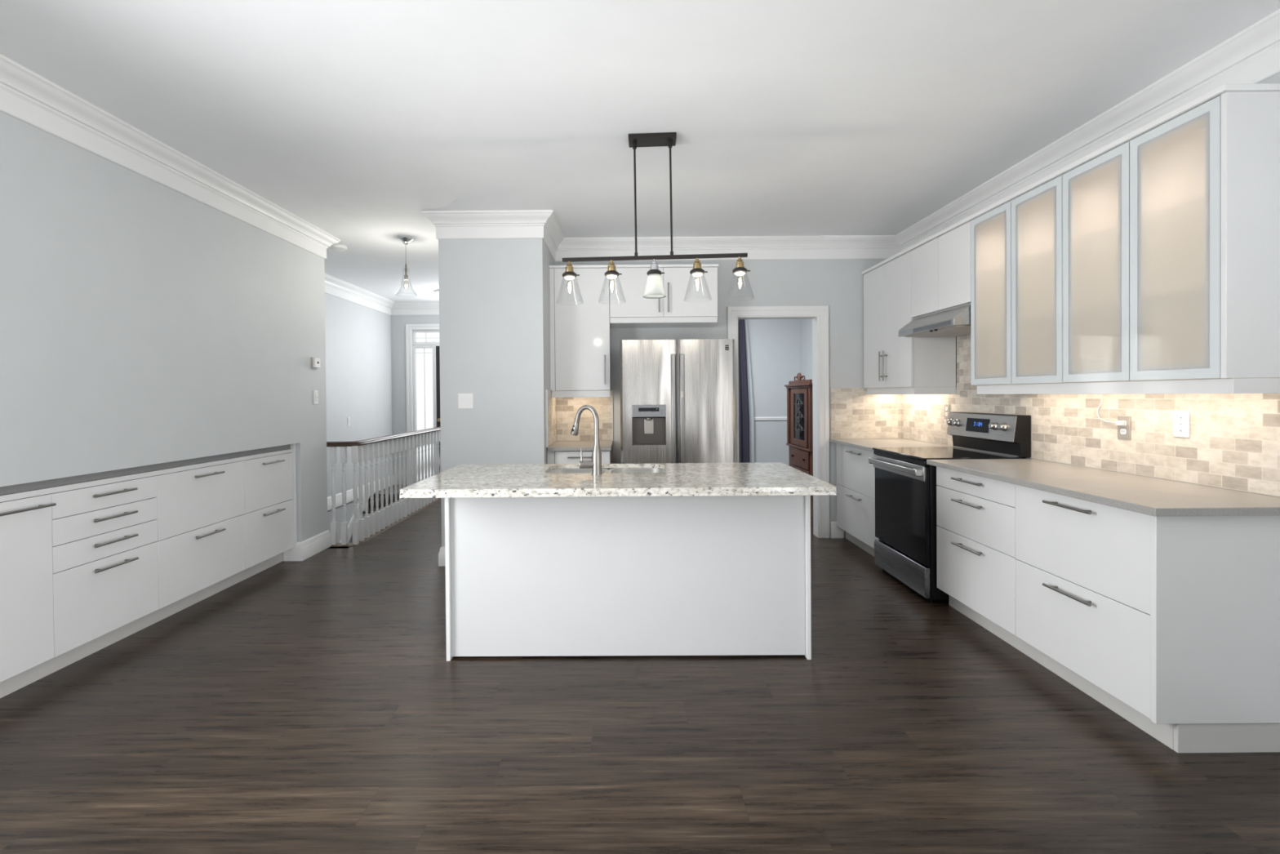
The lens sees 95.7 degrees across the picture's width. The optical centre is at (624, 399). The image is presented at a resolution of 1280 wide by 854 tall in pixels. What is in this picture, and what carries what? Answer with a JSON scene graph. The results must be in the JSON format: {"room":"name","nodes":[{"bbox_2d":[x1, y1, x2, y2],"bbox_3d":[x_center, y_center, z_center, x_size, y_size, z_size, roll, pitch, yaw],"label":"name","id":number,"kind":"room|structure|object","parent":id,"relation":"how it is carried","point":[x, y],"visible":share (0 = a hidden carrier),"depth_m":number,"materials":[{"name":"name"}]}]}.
{"room":"kitchen","nodes":[
{"label":"kitchen","id":0,"kind":"room"},
{"bbox_2d":[0,111,327,542],"bbox_3d":[-3.070,-0.030,0.965,0.860,2.740,8.330,0,0,0],"label":"wall","id":1,"kind":"structure","parent":0,"point":[143,322],"depth_m":3.15,"materials":[{"name":"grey paint"}]},
{"bbox_2d":[0,53,439,315],"bbox_3d":[-2.481,-1.325,2.753,2.060,0.190,11.930,0,0,0],"label":"trim","id":2,"kind":"structure","parent":1,"relation":"attached to","point":[26,96],"depth_m":3.24,"materials":[{"name":"white paint"}]},
{"bbox_2d":[283,529,331,560],"bbox_3d":[-2.688,1.228,4.929,0.155,0.149,0.464,0,0,0],"label":"baseboard","id":3,"kind":"structure","parent":1,"relation":"attached to","point":[308,548],"depth_m":4.81,"materials":[{"name":"white paint"}]},
{"bbox_2d":[311,356,320,368],"bbox_3d":[-2.626,-0.316,4.932,0.033,0.093,0.100,0,0,0],"label":"thermostat","id":4,"kind":"object","parent":1,"relation":"attached to","point":[315,362],"visible":1,"depth_m":4.90,"materials":[{"name":"white plastic"}]},
{"bbox_2d":[313,390,318,404],"bbox_3d":[-2.634,-0.024,4.955,0.012,0.118,0.072,0,0,0],"label":"light switch","id":5,"kind":"object","parent":1,"relation":"attached to","point":[315,392],"visible":1,"depth_m":4.95,"materials":[{"name":"white plastic"}]},
{"bbox_2d":[328,546,350,548],"bbox_3d":[-2.919,2.641,6.508,1.120,2.700,2.830,0,0,0],"label":"wall","id":6,"kind":"structure","parent":0,"point":[338,547],"depth_m":5.11,"materials":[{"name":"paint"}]},
{"bbox_2d":[330,497,440,546],"bbox_3d":[-2.512,1.315,6.554,0.275,0.064,2.815,0,0,0],"label":"trim","id":7,"kind":"structure","parent":6,"relation":"attached to","point":[435,500],"depth_m":5.74,"materials":[{"name":"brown wood"}]},
{"bbox_2d":[326,426,440,544],"bbox_3d":[-2.542,0.821,6.563,0.303,0.923,2.788,0,0,0],"label":"stair railing","id":8,"kind":"object","parent":7,"relation":"on","point":[365,450],"visible":0.8,"depth_m":5.79,"materials":[{"name":"white paint"}]},
{"bbox_2d":[324,293,392,542],"bbox_3d":[-3.541,1.222,6.990,0.100,5.340,3.700,0,0,0],"label":"wall","id":9,"kind":"structure","parent":0,"point":[358,349],"depth_m":7.51,"materials":[{"name":"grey paint"}]},
{"bbox_2d":[347,416,350,426],"bbox_3d":[-3.491,0.268,7.352,0.012,0.115,0.070,0,0,0],"label":"wall plate","id":10,"kind":"object","parent":9,"relation":"attached to","point":[348,417],"visible":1,"depth_m":7.34,"materials":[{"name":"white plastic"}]},
{"bbox_2d":[327,475,394,510],"bbox_3d":[-3.481,1.217,6.941,0.020,0.149,3.600,0,0,0],"label":"baseboard","id":11,"kind":"structure","parent":9,"relation":"attached to","point":[349,495],"depth_m":7.27,"materials":[{"name":"white paint"}]},
{"bbox_2d":[339,482,384,542],"bbox_3d":[-2.981,2.386,6.621,1.000,2.510,2.600,0,0,0],"label":"trim","id":12,"kind":"structure","parent":9,"relation":"attached to","point":[350,525],"depth_m":7.56,"materials":[{"name":"white paint"}]},
{"bbox_2d":[391,315,439,484],"bbox_3d":[-2.461,1.198,8.800,2.060,5.340,0.120,0,0,0],"label":"wall","id":13,"kind":"structure","parent":0,"point":[398,322],"depth_m":8.73,"materials":[{"name":"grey paint"}]},
{"bbox_2d":[405,324,439,484],"bbox_3d":[-2.410,0.060,8.720,1.730,2.415,0.022,0,0,0],"label":"trim","id":14,"kind":"structure","parent":13,"relation":"attached to","point":[409,327],"depth_m":8.71,"materials":[{"name":"white paint"}]},
{"bbox_2d":[412,345,435,482],"bbox_3d":[-3.024,0.222,8.792,0.348,2.100,0.060,0,0,0],"label":"window","id":15,"kind":"structure","parent":13,"relation":"in","point":[414,347],"depth_m":8.76,"materials":[{"name":"white paint"}]},
{"bbox_2d":[412,329,439,345],"bbox_3d":[-2.418,-0.955,8.782,1.580,0.235,0.060,0,0,0],"label":"window","id":16,"kind":"structure","parent":13,"relation":"in","point":[414,331],"depth_m":8.75,"materials":[{"name":"white paint"}]},
{"bbox_2d":[435,345,439,473],"bbox_3d":[-2.264,0.217,8.757,1.172,2.100,0.130,0,0,0],"label":"door","id":17,"kind":"structure","parent":13,"relation":"in","point":[437,348],"depth_m":8.76,"materials":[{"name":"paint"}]},
{"bbox_2d":[438,238,555,546],"bbox_3d":[-1.036,-0.096,6.764,0.810,2.740,4.470,0,0,0],"label":"wall column","id":18,"kind":"structure","parent":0,"point":[495,333],"depth_m":4.53,"materials":[{"name":"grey paint"}]},
{"bbox_2d":[438,546,445,566],"bbox_3d":[-1.036,1.202,6.530,0.830,0.149,4.020,0,0,0],"label":"baseboard","id":19,"kind":"structure","parent":18,"relation":"attached to","point":[442,562],"depth_m":4.52,"materials":[{"name":"white paint"}]},
{"bbox_2d":[457,393,473,408],"bbox_3d":[-1.239,0.007,4.525,0.118,0.118,0.008,0,0,0],"label":"switch","id":20,"kind":"object","parent":18,"relation":"attached to","point":[464,400],"visible":1,"depth_m":4.52,"materials":[{"name":"white plastic"}]},
{"bbox_2d":[0,480,1279,853],"bbox_3d":[-0.319,1.427,2.912,6.540,0.250,12.600,0,0,0],"label":"floor","id":21,"kind":"structure","parent":0,"point":[314,704],"depth_m":2.20,"materials":[{"name":"brown wood"}]},
{"bbox_2d":[0,493,56,682],"bbox_3d":[-2.958,0.830,2.413,0.640,0.770,0.609,0,0,0],"label":"base cabinet","id":22,"kind":"object","parent":21,"relation":"on","point":[26,567],"visible":1,"depth_m":2.59,"materials":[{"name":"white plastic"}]},
{"bbox_2d":[50,475,158,657],"bbox_3d":[-2.959,0.824,3.023,0.640,0.770,0.609,0,0,0],"label":"base cabinet","id":23,"kind":"object","parent":21,"relation":"on","point":[105,557],"visible":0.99,"depth_m":2.97,"materials":[{"name":"white wood"}]},
{"bbox_2d":[0,444,292,502],"bbox_3d":[-2.988,0.403,2.997,0.617,0.068,3.368,0,0,0],"label":"countertop","id":24,"kind":"structure","parent":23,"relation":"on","point":[11,492],"depth_m":3.12,"materials":[{"name":"grey stone"}]},
{"bbox_2d":[0,551,283,697],"bbox_3d":[-2.780,1.265,3.021,0.020,0.110,3.380,0,0,0],"label":"toe kick","id":25,"kind":"object","parent":21,"relation":"on","point":[19,681],"visible":0.56,"depth_m":3.19,"materials":[{"name":"white wood"}]},
{"bbox_2d":[155,460,245,608],"bbox_3d":[-2.959,0.818,3.711,0.640,0.770,0.761,0,0,0],"label":"base cabinet","id":26,"kind":"object","parent":21,"relation":"on","point":[201,511],"visible":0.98,"depth_m":3.65,"materials":[{"name":"white wood"}]},
{"bbox_2d":[244,443,297,568],"bbox_3d":[-2.959,0.777,4.404,0.640,0.841,0.622,0,0,0],"label":"base cabinet","id":27,"kind":"object","parent":21,"relation":"on","point":[269,482],"visible":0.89,"depth_m":4.37,"materials":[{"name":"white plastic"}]},
{"bbox_2d":[546,450,611,463],"bbox_3d":[-0.366,0.789,4.964,0.507,0.766,0.650,0,0,0],"label":"base cabinet","id":28,"kind":"object","parent":21,"relation":"on","point":[566,456],"visible":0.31,"depth_m":4.68,"materials":[{"name":"white wood"}]},
{"bbox_2d":[547,440,613,451],"bbox_3d":[-0.360,0.390,4.968,0.510,0.029,0.668,0,0,0],"label":"countertop","id":29,"kind":"structure","parent":28,"relation":"on","point":[559,446],"depth_m":4.75,"materials":[{"name":"grey stone"}]},
{"bbox_2d":[444,495,811,661],"bbox_3d":[0.019,0.862,3.200,1.822,0.868,0.626,0,0,0],"label":"kitchen island","id":30,"kind":"object","parent":21,"relation":"on","point":[724,575],"visible":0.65,"depth_m":2.91,"materials":[{"name":"white paint"}]},
{"bbox_2d":[399,462,836,497],"bbox_3d":[-0.026,0.408,3.051,1.954,0.038,0.935,0,0,0],"label":"island countertop","id":31,"kind":"structure","parent":30,"relation":"on","point":[766,478],"depth_m":2.75,"materials":[{"name":"stone"}]},
{"bbox_2d":[570,404,602,475],"bbox_3d":[-0.220,0.208,3.071,0.204,0.365,0.099,0,1,35],"label":"kitchen faucet","id":32,"kind":"object","parent":31,"relation":"on","point":[595,464],"visible":1,"depth_m":3.04,"materials":[{"name":"silver metal"}]},
{"bbox_2d":[548,467,666,473],"bbox_3d":[-0.098,0.505,3.284,0.706,0.187,0.423,0,0,0],"label":"double sink","id":33,"kind":"object","parent":31,"relation":"in","point":[617,469],"visible":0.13,"depth_m":3.47,"materials":[{"name":"metal"}]},
{"bbox_2d":[619,338,735,463],"bbox_3d":[0.429,0.382,4.939,0.916,1.732,0.700,0,0,0],"label":"refrigerator","id":34,"kind":"object","parent":21,"relation":"on","point":[677,399],"visible":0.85,"depth_m":4.61,"materials":[{"name":"metal"}]},
{"bbox_2d":[784,373,813,499],"bbox_3d":[2.489,0.438,7.679,0.430,1.600,1.080,0,0,0],"label":"china cabinet","id":35,"kind":"object","parent":21,"relation":"on","point":[799,392],"visible":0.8,"depth_m":7.58,"materials":[{"name":"brown wood"}]},
{"bbox_2d":[835,443,878,556],"bbox_3d":[2.219,0.829,4.835,0.640,0.872,0.920,0,0,0],"label":"base cabinet","id":36,"kind":"object","parent":21,"relation":"on","point":[855,477],"depth_m":4.85,"materials":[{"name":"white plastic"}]},
{"bbox_2d":[829,438,951,451],"bbox_3d":[2.207,0.370,4.834,0.658,0.029,0.933,0,0,0],"label":"countertop","id":37,"kind":"structure","parent":36,"relation":"on","point":[867,444],"depth_m":4.81,"materials":[{"name":"grey stone"}]},
{"bbox_2d":[868,411,1031,602],"bbox_3d":[2.183,0.683,3.986,0.710,1.178,0.748,0,0,0],"label":"oven range","id":38,"kind":"object","parent":21,"relation":"on","point":[905,546],"visible":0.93,"depth_m":3.85,"materials":[{"name":"black metal"}]},
{"bbox_2d":[872,446,1021,460],"bbox_3d":[2.169,0.365,3.983,0.608,0.016,0.748,0,0,0],"label":"cooktop","id":39,"kind":"object","parent":38,"relation":"in","point":[931,452],"depth_m":3.90,"materials":[{"name":"black glass"}]},
{"bbox_2d":[936,466,1016,635],"bbox_3d":[2.218,0.786,3.236,0.640,0.760,0.724,0,0,0],"label":"base cabinet","id":40,"kind":"object","parent":21,"relation":"on","point":[975,515],"visible":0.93,"depth_m":3.17,"materials":[{"name":"white wood"}]},
{"bbox_2d":[948,595,1279,752],"bbox_3d":[2.283,1.226,2.864,0.520,0.110,1.494,0,0,0],"label":"toe kick","id":41,"kind":"object","parent":21,"relation":"on","point":[1180,737],"visible":0.61,"depth_m":2.14,"materials":[{"name":"white wood"}]},
{"bbox_2d":[1015,484,1279,724],"bbox_3d":[2.219,0.790,2.489,0.641,0.767,0.767,0,0,0],"label":"base cabinet","id":42,"kind":"object","parent":21,"relation":"on","point":[1176,619],"visible":0.82,"depth_m":2.11,"materials":[{"name":"white wood"}]},
{"bbox_2d":[926,458,1279,515],"bbox_3d":[2.207,0.388,2.825,0.658,0.029,1.552,0,0,0],"label":"countertop","id":43,"kind":"structure","parent":42,"relation":"on","point":[1153,496],"depth_m":2.47,"materials":[{"name":"grey stone"}]},
{"bbox_2d":[0,0,1279,302],"bbox_3d":[-0.342,-1.513,2.887,6.540,0.150,12.600,0,0,0],"label":"ceiling","id":44,"kind":"structure","parent":0,"point":[356,119],"depth_m":2.72,"materials":[{"name":"paint"}]},
{"bbox_2d":[328,244,346,251],"bbox_3d":[-2.671,-1.419,5.408,0.156,0.044,0.156,0,0,0],"label":"smoke detector","id":45,"kind":"object","parent":44,"relation":"attached to","point":[337,247],"visible":0.9,"depth_m":5.36,"materials":[{"name":"white plastic"}]},
{"bbox_2d":[398,235,413,279],"bbox_3d":[-1.944,-1.189,5.160,0.192,0.511,0.192,0,0,0],"label":"pendant light","id":46,"kind":"object","parent":44,"relation":"hanging from","point":[405,239],"visible":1,"depth_m":5.14,"materials":[{"name":"silver metal"}]},
{"bbox_2d":[404,262,408,279],"bbox_3d":[-1.944,-1.150,5.160,0.032,0.161,0.032,0,0,0],"label":"socket","id":47,"kind":"object","parent":46,"relation":"attached to","point":[406,277],"depth_m":5.15,"materials":[{"name":"silver metal"}]},
{"bbox_2d":[434,289,439,296],"bbox_3d":[-2.351,-1.418,7.838,0.410,0.092,0.410,0,0,0],"label":"flush ceiling light","id":48,"kind":"object","parent":44,"relation":"attached to","point":[437,291],"visible":0.09,"depth_m":7.72,"materials":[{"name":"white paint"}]},
{"bbox_2d":[562,132,750,298],"bbox_3d":[0.163,-0.993,3.191,1.099,0.913,0.154,-1,0,3],"label":"pendant light","id":49,"kind":"object","parent":44,"relation":"hanging from","point":[654,289],"visible":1,"depth_m":3.18,"materials":[{"name":"brown metal"}]},
{"bbox_2d":[562,261,579,288],"bbox_3d":[-0.296,-0.680,3.215,0.097,0.176,0.082,0,0,0],"label":"socket","id":50,"kind":"object","parent":49,"relation":"attached to","point":[569,274],"depth_m":3.20,"materials":[{"name":"gold metal"}]},
{"bbox_2d":[604,260,622,289],"bbox_3d":[-0.062,-0.683,3.205,0.097,0.176,0.082,0,0,0],"label":"socket","id":51,"kind":"object","parent":49,"relation":"attached to","point":[611,273],"depth_m":3.19,"materials":[{"name":"gold metal"}]},
{"bbox_2d":[646,258,664,275],"bbox_3d":[0.173,-0.687,3.194,0.097,0.176,0.082,0,0,0],"label":"socket","id":52,"kind":"object","parent":49,"relation":"attached to","point":[654,270],"depth_m":3.17,"materials":[{"name":"silver metal"}]},
{"bbox_2d":[689,257,707,285],"bbox_3d":[0.409,-0.691,3.183,0.097,0.176,0.082,0,0,0],"label":"socket","id":53,"kind":"object","parent":49,"relation":"attached to","point":[697,271],"depth_m":3.17,"materials":[{"name":"gold metal"}]},
{"bbox_2d":[732,257,750,284],"bbox_3d":[0.640,-0.694,3.173,0.097,0.176,0.082,0,0,0],"label":"socket","id":54,"kind":"object","parent":49,"relation":"attached to","point":[740,269],"depth_m":3.15,"materials":[{"name":"gold metal"}]},
{"bbox_2d":[554,258,886,537],"bbox_3d":[1.114,-0.101,5.374,3.490,2.740,0.130,0,0,0],"label":"wall","id":55,"kind":"structure","parent":0,"point":[837,284],"depth_m":5.30,"materials":[{"name":"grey paint"}]},
{"bbox_2d":[546,389,613,447],"bbox_3d":[-0.364,0.143,4.980,0.015,0.462,0.841,0,1,39],"label":"trim","id":56,"kind":"structure","parent":55,"relation":"attached to","point":[546,389],"depth_m":4.65,"materials":[{"name":"white paint"}]},
{"bbox_2d":[547,389,612,446],"bbox_3d":[-0.370,0.143,4.986,0.518,0.462,0.650,0,0,0],"label":"backsplash","id":57,"kind":"structure","parent":55,"relation":"attached to","point":[562,411],"depth_m":5.30,"materials":[{"name":"tile"}]},
{"bbox_2d":[549,267,611,391],"bbox_3d":[-0.379,-0.602,5.085,0.508,1.039,0.410,0,0,0],"label":"upper cabinet","id":58,"kind":"object","parent":55,"relation":"attached to","point":[580,326],"visible":0.91,"depth_m":4.92,"materials":[{"name":"white paint"}]},
{"bbox_2d":[551,390,610,397],"bbox_3d":[-0.369,-0.052,4.946,0.497,0.057,0.018,0,0,0],"label":"valance","id":59,"kind":"object","parent":58,"relation":"attached to","point":[579,393],"visible":1,"depth_m":4.94,"materials":[{"name":"white paint"}]},
{"bbox_2d":[609,266,717,317],"bbox_3d":[0.334,-0.917,5.082,0.916,0.420,0.410,0,0,0],"label":"upper cabinet","id":60,"kind":"object","parent":55,"relation":"attached to","point":[684,298],"visible":0.85,"depth_m":4.92,"materials":[{"name":"white paint"}]},
{"bbox_2d":[548,263,718,268],"bbox_3d":[0.080,-1.137,5.094,1.435,0.021,0.382,0,0,0],"label":"crown molding","id":61,"kind":"structure","parent":60,"relation":"on","point":[708,264],"depth_m":4.90,"materials":[{"name":"white paint"}]},
{"bbox_2d":[609,316,717,328],"bbox_3d":[0.336,-0.683,5.108,0.916,0.047,0.353,0,0,0],"label":"valance","id":62,"kind":"object","parent":60,"relation":"attached to","point":[673,322],"visible":1,"depth_m":4.93,"materials":[{"name":"white paint"}]},
{"bbox_2d":[727,305,829,537],"bbox_3d":[1.410,0.205,5.368,0.919,2.124,0.156,0,0,0],"label":"trim","id":63,"kind":"structure","parent":55,"relation":"attached to","point":[819,315],"depth_m":5.30,"materials":[{"name":"white paint"}]},
{"bbox_2d":[830,521,844,537],"bbox_3d":[1.951,1.188,5.311,0.117,0.149,0.020,0,0,0],"label":"baseboard","id":64,"kind":"structure","parent":55,"relation":"attached to","point":[836,531],"depth_m":5.30,"materials":[{"name":"white paint"}]},
{"bbox_2d":[746,319,800,465],"bbox_3d":[1.104,-0.133,9.049,3.470,2.740,0.100,0,0,0],"label":"wall","id":65,"kind":"structure","parent":0,"point":[775,349],"depth_m":9.00,"materials":[{"name":"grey paint"}]},
{"bbox_2d":[754,417,786,420],"bbox_3d":[1.873,0.310,7.223,1.740,0.055,3.560,0,0,0],"label":"trim","id":66,"kind":"structure","parent":65,"relation":"attached to","point":[755,418],"depth_m":8.98,"materials":[{"name":"white paint"}]},
{"bbox_3d":[1.501,-1.385,8.916,1.024,0.050,0.144,0,0,0],"label":"curtain rod","id":67,"kind":"object","parent":65,"relation":"attached to","visible":0},
{"bbox_2d":[737,319,749,462],"bbox_3d":[1.627,-0.075,8.832,0.555,2.580,0.074,0,0,0],"label":"drape","id":68,"kind":"object","parent":67,"relation":"hanging from","point":[744,412],"visible":0.21,"depth_m":8.82,"materials":[{"name":"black fabric"}]},
{"bbox_2d":[744,319,754,462],"bbox_3d":[1.724,-0.076,8.931,0.550,2.580,0.022,0,0,0],"label":"sheer curtain","id":69,"kind":"object","parent":67,"relation":"hanging from","point":[748,366],"visible":0.1,"depth_m":8.93,"materials":[{"name":"fabric"}]},
{"bbox_2d":[800,319,812,379],"bbox_3d":[2.789,-0.130,7.219,0.100,2.740,3.560,0,0,0],"label":"wall","id":70,"kind":"structure","parent":0,"point":[806,325],"depth_m":8.70,"materials":[{"name":"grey paint"}]},
{"bbox_2d":[904,72,1279,497],"bbox_3d":[2.604,-0.076,1.055,0.120,2.740,8.510,0,0,0],"label":"wall","id":71,"kind":"structure","parent":0,"point":[1276,78],"depth_m":2.34,"materials":[{"name":"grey paint"}]},
{"bbox_2d":[421,8,1279,261],"bbox_3d":[0.493,-1.349,2.753,4.083,0.190,11.930,0,0,0],"label":"trim","id":72,"kind":"structure","parent":71,"relation":"attached to","point":[1251,55],"depth_m":4.42,"materials":[{"name":"white paint"}]},
{"bbox_2d":[863,251,955,388],"bbox_3d":[2.336,-0.623,4.854,0.382,1.037,0.873,0,0,0],"label":"upper cabinet","id":73,"kind":"object","parent":71,"relation":"attached to","point":[891,360],"visible":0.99,"depth_m":4.65,"materials":[{"name":"white paint"}]},
{"bbox_2d":[866,386,955,394],"bbox_3d":[2.373,-0.076,4.859,0.318,0.055,0.868,0,0,0],"label":"valance","id":74,"kind":"object","parent":71,"relation":"attached to","point":[908,390],"visible":0.97,"depth_m":4.43,"materials":[{"name":"white paint"}]},
{"bbox_2d":[911,221,970,317],"bbox_3d":[2.354,-0.879,4.033,0.342,0.510,0.757,0,0,0],"label":"upper cabinet","id":75,"kind":"object","parent":71,"relation":"attached to","point":[940,268],"visible":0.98,"depth_m":3.98,"materials":[{"name":"white paint"}]},
{"bbox_2d":[897,302,970,337],"bbox_3d":[2.305,-0.545,4.036,0.448,0.154,0.744,0,0,0],"label":"range hood","id":76,"kind":"object","parent":75,"relation":"attached to","point":[953,322],"visible":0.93,"depth_m":3.96,"materials":[{"name":"metal"}]},
{"bbox_2d":[970,175,1066,385],"bbox_3d":[2.356,-0.609,3.272,0.342,1.037,0.763,0,0,0],"label":"upper cabinet","id":77,"kind":"object","parent":71,"relation":"attached to","point":[1016,246],"visible":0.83,"depth_m":3.20,"materials":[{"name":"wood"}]},
{"bbox_2d":[830,333,1279,497],"bbox_3d":[2.216,-0.101,3.254,0.654,1.041,4.110,0,0,0],"label":"backsplash","id":78,"kind":"structure","parent":71,"relation":"attached to","point":[1233,442],"depth_m":2.98,"materials":[{"name":"tile"}]},
{"bbox_2d":[944,404,950,418],"bbox_3d":[2.531,0.090,4.546,0.009,0.118,0.074,0,0,0],"label":"power outlet","id":79,"kind":"object","parent":78,"relation":"attached to","point":[947,406],"visible":0.95,"depth_m":4.54,"materials":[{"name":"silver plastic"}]},
{"bbox_2d":[1117,415,1130,439],"bbox_3d":[2.531,0.139,2.937,0.009,0.118,0.074,0,0,0],"label":"power outlet","id":80,"kind":"object","parent":78,"relation":"attached to","point":[1123,431],"visible":1,"depth_m":2.93,"materials":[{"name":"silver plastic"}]},
{"bbox_2d":[1096,393,1124,425],"bbox_3d":[2.514,0.030,3.010,0.032,0.196,0.176,0,0,0],"label":"power cable","id":81,"kind":"object","parent":80,"relation":"attached to","point":[1117,422],"visible":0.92,"depth_m":2.98,"materials":[{"name":"white plastic"}]},
{"bbox_2d":[1120,428,1126,434],"bbox_3d":[2.529,0.160,2.937,0.003,0.028,0.034,0,0,0],"label":"receptacle","id":82,"kind":"object","parent":80,"relation":"attached to","point":[1122,431],"depth_m":2.94,"materials":[{"name":"white plastic"}]},
{"bbox_2d":[1173,410,1190,437],"bbox_3d":[2.531,0.109,2.633,0.008,0.118,0.074,0,0,0],"label":"wall plate","id":83,"kind":"object","parent":78,"relation":"attached to","point":[1181,419],"visible":1,"depth_m":2.63,"materials":[{"name":"white plastic"}]},
{"bbox_2d":[1062,91,1279,382],"bbox_3d":[2.356,-0.603,2.495,0.345,1.037,0.788,0,0,0],"label":"upper cabinet","id":84,"kind":"object","parent":71,"relation":"attached to","point":[1171,233],"visible":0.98,"depth_m":2.27,"materials":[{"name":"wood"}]},
{"bbox_2d":[861,83,1279,274],"bbox_3d":[2.344,-1.144,3.688,0.361,0.023,3.199,0,0,0],"label":"crown molding","id":85,"kind":"structure","parent":84,"relation":"on","point":[1216,92],"depth_m":2.60,"materials":[{"name":"white paint"}]},
{"bbox_2d":[977,377,1279,394],"bbox_3d":[2.374,-0.059,2.873,0.318,0.055,1.534,0,0,0],"label":"valance","id":86,"kind":"object","parent":84,"relation":"attached to","point":[1241,385],"visible":1,"depth_m":2.43,"materials":[{"name":"white paint"}]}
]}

